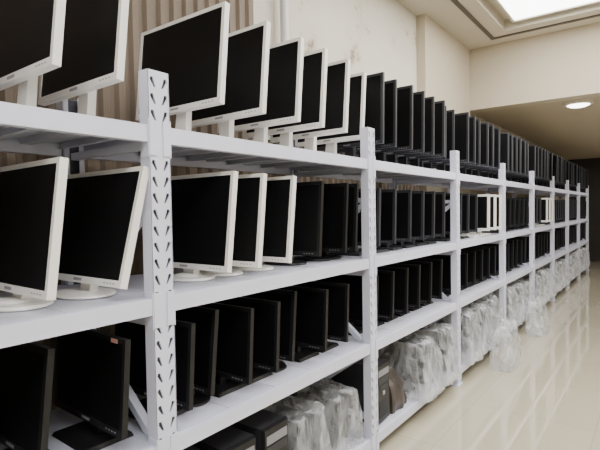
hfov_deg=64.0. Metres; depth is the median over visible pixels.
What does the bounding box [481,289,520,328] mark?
wrapped bundle
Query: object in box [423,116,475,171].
computer monitor
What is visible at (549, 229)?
computer monitor
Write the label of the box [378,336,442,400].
wrapped bundle
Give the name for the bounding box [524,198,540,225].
computer monitor
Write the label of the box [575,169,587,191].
computer monitor
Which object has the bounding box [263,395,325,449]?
wrapped bundle
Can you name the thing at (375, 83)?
computer monitor
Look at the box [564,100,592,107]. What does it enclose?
ceiling lamp
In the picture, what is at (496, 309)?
computer
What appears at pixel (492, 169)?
computer monitor
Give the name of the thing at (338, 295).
computer monitor
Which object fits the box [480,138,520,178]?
computer monitor
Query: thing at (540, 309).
clear plastic bag
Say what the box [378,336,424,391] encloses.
computer
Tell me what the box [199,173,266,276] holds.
computer monitor
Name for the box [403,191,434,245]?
computer monitor
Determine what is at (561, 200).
computer monitor
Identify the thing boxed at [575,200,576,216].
computer monitor
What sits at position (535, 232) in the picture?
computer monitor
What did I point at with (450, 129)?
computer monitor
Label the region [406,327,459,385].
wrapped bundle
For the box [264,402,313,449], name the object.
computer
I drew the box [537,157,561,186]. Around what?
computer monitor
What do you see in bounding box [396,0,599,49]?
ceiling
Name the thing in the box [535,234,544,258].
computer monitor
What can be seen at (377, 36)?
wall
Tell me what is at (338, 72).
computer monitor
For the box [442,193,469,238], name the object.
computer monitor
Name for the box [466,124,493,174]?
computer monitor
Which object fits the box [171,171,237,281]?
computer monitor
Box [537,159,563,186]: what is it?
computer monitor
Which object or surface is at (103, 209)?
computer monitor
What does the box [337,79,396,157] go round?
computer monitor
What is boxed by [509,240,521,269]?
computer monitor
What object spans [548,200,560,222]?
computer monitor
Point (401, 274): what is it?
computer monitor
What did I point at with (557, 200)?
computer monitor
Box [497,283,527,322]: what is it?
wrapped bundle
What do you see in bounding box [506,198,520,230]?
computer monitor
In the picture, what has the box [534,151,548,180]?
computer monitor
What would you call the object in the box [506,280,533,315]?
wrapped bundle
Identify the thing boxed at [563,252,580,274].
wrapped bundle
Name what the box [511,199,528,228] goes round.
computer monitor
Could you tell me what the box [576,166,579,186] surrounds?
computer monitor
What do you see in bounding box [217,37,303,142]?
computer monitor
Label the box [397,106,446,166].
computer monitor
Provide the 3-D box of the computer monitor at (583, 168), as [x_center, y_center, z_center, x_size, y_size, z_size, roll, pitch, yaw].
[6.190,-0.996,10.949,0.530,0.550,0.180,0,2,38]
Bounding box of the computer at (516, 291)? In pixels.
[497,287,519,318]
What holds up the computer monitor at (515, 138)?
on the storage rack at (516, 273)
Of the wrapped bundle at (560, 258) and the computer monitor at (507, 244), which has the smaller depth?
the computer monitor at (507, 244)
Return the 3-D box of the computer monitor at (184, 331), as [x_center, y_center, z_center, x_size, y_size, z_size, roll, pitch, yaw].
[-0.589,0.555,1.921,0.470,0.380,0.180,0,2,35]
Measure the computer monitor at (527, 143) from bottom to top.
0.550 m
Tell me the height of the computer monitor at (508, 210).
0.399 m
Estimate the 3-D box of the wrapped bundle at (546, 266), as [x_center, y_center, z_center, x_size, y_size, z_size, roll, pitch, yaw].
[4.053,0.827,8.050,0.637,0.464,0.386,0,2,37]
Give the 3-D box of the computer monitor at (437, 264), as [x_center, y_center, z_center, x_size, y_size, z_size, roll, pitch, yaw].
[0.972,0.468,4.041,0.470,0.380,0.180,0,2,40]
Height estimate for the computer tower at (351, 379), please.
0.380 m
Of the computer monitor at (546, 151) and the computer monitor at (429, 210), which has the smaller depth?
the computer monitor at (429, 210)
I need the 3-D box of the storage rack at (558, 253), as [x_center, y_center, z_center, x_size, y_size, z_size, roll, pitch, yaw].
[4.232,0.195,8.403,0.639,1.985,1.542,0,2,37]
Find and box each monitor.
[0,0,65,106]
[0,157,68,311]
[0,341,54,449]
[38,0,128,115]
[52,329,133,449]
[56,166,147,299]
[115,320,195,418]
[136,1,229,130]
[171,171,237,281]
[175,306,218,406]
[191,20,270,137]
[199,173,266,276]
[199,302,253,397]
[215,297,280,382]
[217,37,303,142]
[232,175,296,271]
[240,289,296,370]
[244,48,327,146]
[264,181,323,264]
[270,59,350,150]
[277,286,328,362]
[291,281,348,352]
[294,183,348,260]
[295,72,366,153]
[316,274,378,335]
[317,72,384,156]
[321,183,358,258]
[329,188,380,255]
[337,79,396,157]
[353,270,394,326]
[356,85,412,161]
[358,91,424,162]
[358,189,396,252]
[376,190,411,250]
[377,266,408,321]
[383,263,420,316]
[386,96,434,164]
[386,100,444,166]
[389,191,424,247]
[395,261,431,310]
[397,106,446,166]
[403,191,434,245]
[406,258,442,305]
[408,109,454,168]
[414,192,444,244]
[420,254,450,298]
[423,112,468,170]
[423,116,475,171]
[425,193,461,240]
[432,119,480,168]
[436,122,488,173]
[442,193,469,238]
[442,253,467,294]
[450,251,475,290]
[460,194,477,238]
[460,194,489,236]
[460,194,495,235]
[461,249,482,287]
[462,247,489,284]
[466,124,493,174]
[471,246,495,280]
[472,127,499,175]
[475,244,498,277]
[476,195,501,234]
[479,169,498,175]
[480,132,508,177]
[480,134,512,177]
[480,136,517,178]
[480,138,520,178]
[482,198,506,232]
[485,243,508,275]
[492,198,510,231]
[496,240,513,272]
[497,198,515,231]
[505,140,525,180]
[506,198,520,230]
[506,239,517,271]
[507,142,528,180]
[507,198,524,229]
[508,237,525,267]
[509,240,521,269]
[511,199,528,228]
[512,145,535,181]
[512,146,538,182]
[516,197,528,227]
[517,236,535,262]
[521,197,537,227]
[522,148,541,182]
[522,237,528,264]
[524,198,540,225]
[525,149,544,183]
[526,235,538,261]
[528,198,547,225]
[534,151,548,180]
[534,152,552,184]
[535,198,550,225]
[535,232,549,255]
[535,233,547,256]
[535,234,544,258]
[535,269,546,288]
[536,150,547,179]
[536,198,552,224]
[537,155,556,185]
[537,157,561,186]
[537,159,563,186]
[539,235,541,255]
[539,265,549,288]
[542,156,558,185]
[543,200,556,223]
[545,200,558,222]
[547,158,562,186]
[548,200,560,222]
[548,231,557,252]
[549,229,563,246]
[554,161,568,187]
[554,200,564,222]
[555,200,562,222]
[555,230,559,248]
[555,230,561,250]
[556,162,571,188]
[558,163,572,188]
[560,200,571,220]
[561,164,576,189]
[562,200,573,219]
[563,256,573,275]
[564,160,565,183]
[564,165,577,189]
[564,227,571,246]
[569,167,580,190]
[569,225,576,243]
[572,168,584,190]
[572,227,573,242]
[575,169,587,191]
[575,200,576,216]
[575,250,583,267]
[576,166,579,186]
[580,223,584,240]
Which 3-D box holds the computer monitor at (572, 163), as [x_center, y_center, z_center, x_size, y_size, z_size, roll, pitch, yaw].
[5.098,-0.935,9.483,0.530,0.550,0.180,0,2,37]
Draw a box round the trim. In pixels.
[451,0,599,39]
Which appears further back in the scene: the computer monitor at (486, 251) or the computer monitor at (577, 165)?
the computer monitor at (577, 165)
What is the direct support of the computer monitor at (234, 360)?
on the storage rack at (176, 147)
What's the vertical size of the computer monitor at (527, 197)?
0.420 m
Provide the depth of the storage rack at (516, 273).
5.35 m
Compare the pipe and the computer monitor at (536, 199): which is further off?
the computer monitor at (536, 199)
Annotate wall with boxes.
[253,0,416,92]
[470,113,567,199]
[568,158,599,261]
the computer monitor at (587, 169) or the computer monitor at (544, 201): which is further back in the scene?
the computer monitor at (587, 169)
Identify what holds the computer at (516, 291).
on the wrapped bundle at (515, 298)
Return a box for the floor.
[379,261,599,449]
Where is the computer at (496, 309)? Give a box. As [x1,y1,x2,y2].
[481,290,508,324]
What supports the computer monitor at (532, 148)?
on the storage rack at (542, 260)
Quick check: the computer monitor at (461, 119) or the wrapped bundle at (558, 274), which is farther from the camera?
the wrapped bundle at (558, 274)
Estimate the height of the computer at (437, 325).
0.399 m
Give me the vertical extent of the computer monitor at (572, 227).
0.380 m
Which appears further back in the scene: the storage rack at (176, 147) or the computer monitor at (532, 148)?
the computer monitor at (532, 148)
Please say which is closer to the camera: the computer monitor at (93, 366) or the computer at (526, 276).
the computer monitor at (93, 366)
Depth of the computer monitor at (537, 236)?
6.96 m
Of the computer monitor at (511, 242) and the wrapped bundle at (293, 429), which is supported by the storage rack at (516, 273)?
the computer monitor at (511, 242)
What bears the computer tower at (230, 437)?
in the storage rack at (176, 147)
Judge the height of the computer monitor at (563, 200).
0.400 m
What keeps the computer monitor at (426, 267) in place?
on the storage rack at (387, 333)
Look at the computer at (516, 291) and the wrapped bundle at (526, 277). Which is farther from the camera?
the wrapped bundle at (526, 277)
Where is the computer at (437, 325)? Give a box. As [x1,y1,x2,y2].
[427,313,466,357]
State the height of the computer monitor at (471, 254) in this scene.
0.380 m
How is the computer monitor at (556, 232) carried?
on the storage rack at (558, 253)
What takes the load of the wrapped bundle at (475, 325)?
in the storage rack at (466, 296)
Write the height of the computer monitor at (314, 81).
0.529 m
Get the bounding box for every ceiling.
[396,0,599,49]
[472,96,599,159]
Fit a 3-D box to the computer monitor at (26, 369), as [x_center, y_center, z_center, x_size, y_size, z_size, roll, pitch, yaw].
[-0.897,0.562,1.520,0.400,0.399,0.195,0,2,37]
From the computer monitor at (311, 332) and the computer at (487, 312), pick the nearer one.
the computer monitor at (311, 332)
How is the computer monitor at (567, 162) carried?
on the storage rack at (571, 247)
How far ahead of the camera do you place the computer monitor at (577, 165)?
9.81 m
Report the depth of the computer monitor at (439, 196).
3.87 m
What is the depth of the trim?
5.47 m
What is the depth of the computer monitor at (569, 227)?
9.51 m
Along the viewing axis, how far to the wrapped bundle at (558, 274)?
8.23 m
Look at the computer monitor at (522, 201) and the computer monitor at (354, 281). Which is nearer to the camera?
the computer monitor at (354, 281)
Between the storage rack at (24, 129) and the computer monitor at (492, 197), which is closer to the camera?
the storage rack at (24, 129)
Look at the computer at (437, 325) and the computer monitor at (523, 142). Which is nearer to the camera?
the computer at (437, 325)
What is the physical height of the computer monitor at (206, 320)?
0.399 m
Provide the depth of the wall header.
5.88 m
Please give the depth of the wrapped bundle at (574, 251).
10.28 m
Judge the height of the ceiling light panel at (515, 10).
0.089 m
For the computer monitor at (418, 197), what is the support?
on the storage rack at (387, 333)
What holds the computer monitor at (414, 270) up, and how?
on the storage rack at (387, 333)
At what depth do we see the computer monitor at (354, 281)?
3.10 m
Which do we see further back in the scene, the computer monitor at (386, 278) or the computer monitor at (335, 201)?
the computer monitor at (386, 278)
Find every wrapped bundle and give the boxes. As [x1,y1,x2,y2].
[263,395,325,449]
[277,377,358,449]
[288,419,299,449]
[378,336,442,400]
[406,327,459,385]
[427,313,480,364]
[461,302,493,353]
[463,297,503,344]
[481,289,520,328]
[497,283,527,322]
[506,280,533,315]
[515,275,545,305]
[526,271,549,301]
[535,268,554,297]
[539,264,562,290]
[547,262,565,286]
[549,260,570,283]
[557,257,576,278]
[562,255,578,276]
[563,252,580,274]
[569,250,585,270]
[573,248,587,268]
[575,248,589,265]
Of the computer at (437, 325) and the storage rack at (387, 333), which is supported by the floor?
the storage rack at (387, 333)
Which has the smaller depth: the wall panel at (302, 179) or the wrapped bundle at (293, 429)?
the wrapped bundle at (293, 429)
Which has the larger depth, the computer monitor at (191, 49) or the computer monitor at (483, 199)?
the computer monitor at (483, 199)
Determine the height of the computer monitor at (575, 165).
0.550 m
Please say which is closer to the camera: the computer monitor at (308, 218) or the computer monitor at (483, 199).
the computer monitor at (308, 218)
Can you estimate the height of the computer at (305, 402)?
0.296 m
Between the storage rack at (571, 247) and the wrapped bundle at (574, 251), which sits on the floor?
the storage rack at (571, 247)
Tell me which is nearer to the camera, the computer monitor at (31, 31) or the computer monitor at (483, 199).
the computer monitor at (31, 31)
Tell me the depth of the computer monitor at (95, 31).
1.64 m
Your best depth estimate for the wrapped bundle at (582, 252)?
10.61 m
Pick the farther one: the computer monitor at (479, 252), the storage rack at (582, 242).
the storage rack at (582, 242)
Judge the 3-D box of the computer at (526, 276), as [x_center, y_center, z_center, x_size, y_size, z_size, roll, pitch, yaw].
[3.147,0.910,6.850,0.400,0.399,0.195,0,2,42]
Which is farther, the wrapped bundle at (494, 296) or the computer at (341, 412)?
the wrapped bundle at (494, 296)
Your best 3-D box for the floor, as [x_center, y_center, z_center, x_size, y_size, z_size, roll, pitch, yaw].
[4.056,1.348,4.641,5.500,0.100,18.600,0,2,37]
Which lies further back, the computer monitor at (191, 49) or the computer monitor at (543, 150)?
the computer monitor at (543, 150)
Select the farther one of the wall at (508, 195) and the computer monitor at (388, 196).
the wall at (508, 195)
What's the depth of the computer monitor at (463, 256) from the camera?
4.41 m
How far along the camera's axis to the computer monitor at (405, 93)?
3.32 m
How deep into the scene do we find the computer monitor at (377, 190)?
2.98 m
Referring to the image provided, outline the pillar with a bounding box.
[416,14,470,193]
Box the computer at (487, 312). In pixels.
[463,300,490,333]
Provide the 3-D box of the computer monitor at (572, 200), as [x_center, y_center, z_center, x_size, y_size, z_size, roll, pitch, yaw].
[5.232,-0.291,9.614,0.440,0.420,0.180,0,2,36]
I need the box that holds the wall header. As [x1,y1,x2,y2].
[470,22,599,112]
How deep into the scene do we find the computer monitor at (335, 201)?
2.71 m
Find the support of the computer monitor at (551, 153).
on the storage rack at (542, 260)
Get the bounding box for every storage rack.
[0,101,164,449]
[56,68,374,449]
[290,127,458,449]
[393,150,504,386]
[448,163,533,344]
[488,171,553,318]
[512,176,568,300]
[535,180,579,287]
[549,183,588,277]
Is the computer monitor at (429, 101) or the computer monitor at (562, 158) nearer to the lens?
the computer monitor at (429, 101)
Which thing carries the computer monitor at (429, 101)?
on the storage rack at (387, 333)
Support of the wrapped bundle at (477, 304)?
in the storage rack at (466, 296)
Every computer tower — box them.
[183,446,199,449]
[191,426,255,449]
[230,409,287,449]
[321,358,388,423]
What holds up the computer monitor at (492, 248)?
in the storage rack at (466, 296)
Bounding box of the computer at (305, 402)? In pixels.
[281,391,335,449]
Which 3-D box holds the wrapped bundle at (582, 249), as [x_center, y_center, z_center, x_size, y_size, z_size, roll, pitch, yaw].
[6.316,0.711,11.061,0.647,0.446,0.385,0,2,37]
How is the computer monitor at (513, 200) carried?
on the storage rack at (516, 273)
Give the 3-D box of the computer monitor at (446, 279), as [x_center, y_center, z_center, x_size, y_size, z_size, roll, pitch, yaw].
[1.204,0.455,4.349,0.470,0.380,0.180,0,2,39]
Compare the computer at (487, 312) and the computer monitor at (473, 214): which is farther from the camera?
the computer at (487, 312)
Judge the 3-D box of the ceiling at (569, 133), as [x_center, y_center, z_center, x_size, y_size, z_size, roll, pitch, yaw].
[6.908,-1.712,8.442,5.140,0.100,8.500,0,2,37]
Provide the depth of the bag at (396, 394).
3.26 m
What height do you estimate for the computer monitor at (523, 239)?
0.399 m
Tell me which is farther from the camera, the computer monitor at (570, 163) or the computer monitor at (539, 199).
the computer monitor at (570, 163)
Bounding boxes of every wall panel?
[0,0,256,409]
[265,140,418,403]
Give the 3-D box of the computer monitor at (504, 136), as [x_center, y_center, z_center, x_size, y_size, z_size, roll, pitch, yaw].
[2.138,-0.772,5.556,0.530,0.550,0.180,0,2,36]
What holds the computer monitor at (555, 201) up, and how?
on the storage rack at (558, 253)
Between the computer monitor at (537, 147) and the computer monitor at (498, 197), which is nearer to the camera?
the computer monitor at (498, 197)
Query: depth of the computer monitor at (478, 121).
4.59 m
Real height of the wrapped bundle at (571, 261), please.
0.444 m
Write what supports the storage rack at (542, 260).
on the floor
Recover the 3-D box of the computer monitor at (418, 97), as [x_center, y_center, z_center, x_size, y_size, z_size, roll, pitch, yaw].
[0.685,-0.691,3.623,0.530,0.550,0.180,0,2,35]
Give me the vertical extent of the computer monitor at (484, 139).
0.550 m
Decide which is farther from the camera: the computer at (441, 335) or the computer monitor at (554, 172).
the computer monitor at (554, 172)
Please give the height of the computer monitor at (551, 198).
0.420 m
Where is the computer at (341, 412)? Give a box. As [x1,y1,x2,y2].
[298,385,347,439]
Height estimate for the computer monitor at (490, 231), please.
0.399 m
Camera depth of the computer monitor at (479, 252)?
4.79 m
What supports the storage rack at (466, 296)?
on the floor
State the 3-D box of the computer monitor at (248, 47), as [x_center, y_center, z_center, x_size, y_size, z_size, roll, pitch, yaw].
[-0.363,-0.623,2.240,0.540,0.529,0.195,0,2,38]
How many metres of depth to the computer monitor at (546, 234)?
7.49 m
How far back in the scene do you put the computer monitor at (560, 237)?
8.53 m
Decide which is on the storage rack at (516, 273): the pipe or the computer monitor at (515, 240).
the computer monitor at (515, 240)
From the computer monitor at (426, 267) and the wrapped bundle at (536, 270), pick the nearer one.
the computer monitor at (426, 267)
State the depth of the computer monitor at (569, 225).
10.22 m
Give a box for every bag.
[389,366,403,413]
[490,321,519,370]
[528,298,549,335]
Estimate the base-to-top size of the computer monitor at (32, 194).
0.453 m
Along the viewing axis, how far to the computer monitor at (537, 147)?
6.71 m
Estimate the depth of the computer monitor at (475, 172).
5.08 m
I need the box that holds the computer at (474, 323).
[461,307,483,348]
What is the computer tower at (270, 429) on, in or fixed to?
in the storage rack at (176, 147)
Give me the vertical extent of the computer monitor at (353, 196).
0.439 m
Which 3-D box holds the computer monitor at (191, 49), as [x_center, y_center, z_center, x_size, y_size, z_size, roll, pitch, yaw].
[-0.517,-0.615,2.036,0.540,0.529,0.195,0,2,36]
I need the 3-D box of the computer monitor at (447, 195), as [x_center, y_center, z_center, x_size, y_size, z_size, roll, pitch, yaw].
[1.230,-0.070,4.307,0.440,0.420,0.180,0,2,36]
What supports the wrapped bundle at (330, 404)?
in the storage rack at (176, 147)
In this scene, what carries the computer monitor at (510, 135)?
on the storage rack at (516, 273)
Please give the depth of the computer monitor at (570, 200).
9.32 m
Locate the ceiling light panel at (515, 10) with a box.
[494,0,599,22]
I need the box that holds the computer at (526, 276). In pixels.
[515,275,535,303]
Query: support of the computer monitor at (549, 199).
on the storage rack at (542, 260)
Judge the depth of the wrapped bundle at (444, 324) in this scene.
4.36 m
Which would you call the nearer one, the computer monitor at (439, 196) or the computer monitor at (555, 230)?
the computer monitor at (439, 196)
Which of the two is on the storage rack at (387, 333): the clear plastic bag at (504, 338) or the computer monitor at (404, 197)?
the computer monitor at (404, 197)
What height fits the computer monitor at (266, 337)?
0.380 m
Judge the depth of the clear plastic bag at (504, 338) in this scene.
4.45 m
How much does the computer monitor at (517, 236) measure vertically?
0.380 m
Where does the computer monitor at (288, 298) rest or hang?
on the storage rack at (176, 147)
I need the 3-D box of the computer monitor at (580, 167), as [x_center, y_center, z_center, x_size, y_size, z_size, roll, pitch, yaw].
[5.831,-0.976,10.463,0.530,0.550,0.180,0,2,39]
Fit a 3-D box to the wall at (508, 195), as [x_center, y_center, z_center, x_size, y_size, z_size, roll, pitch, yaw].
[4.845,-0.267,9.932,0.060,2.800,8.700,0,2,37]
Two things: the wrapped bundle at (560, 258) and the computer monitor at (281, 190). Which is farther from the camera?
the wrapped bundle at (560, 258)
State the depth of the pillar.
5.57 m
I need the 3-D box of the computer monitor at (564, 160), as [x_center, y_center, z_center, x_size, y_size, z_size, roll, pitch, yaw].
[4.599,-0.908,8.835,0.530,0.550,0.180,0,2,37]
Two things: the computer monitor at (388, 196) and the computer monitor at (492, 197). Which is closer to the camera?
the computer monitor at (388, 196)
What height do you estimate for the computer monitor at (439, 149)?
0.550 m
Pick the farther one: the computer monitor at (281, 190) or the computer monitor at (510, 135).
the computer monitor at (510, 135)
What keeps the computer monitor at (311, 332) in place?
on the storage rack at (176, 147)
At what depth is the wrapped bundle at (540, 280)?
7.01 m
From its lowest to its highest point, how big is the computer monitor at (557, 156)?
0.550 m
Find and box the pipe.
[280,0,288,41]
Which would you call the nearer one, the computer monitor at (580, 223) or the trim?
the trim
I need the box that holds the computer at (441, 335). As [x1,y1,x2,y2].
[407,328,446,378]
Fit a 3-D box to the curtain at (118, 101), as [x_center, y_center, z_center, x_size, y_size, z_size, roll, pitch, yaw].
[-1.891,-0.121,1.013,0.040,3.050,5.350,0,2,37]
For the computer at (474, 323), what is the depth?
4.67 m
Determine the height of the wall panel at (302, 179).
1.880 m
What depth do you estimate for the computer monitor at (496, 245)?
5.43 m

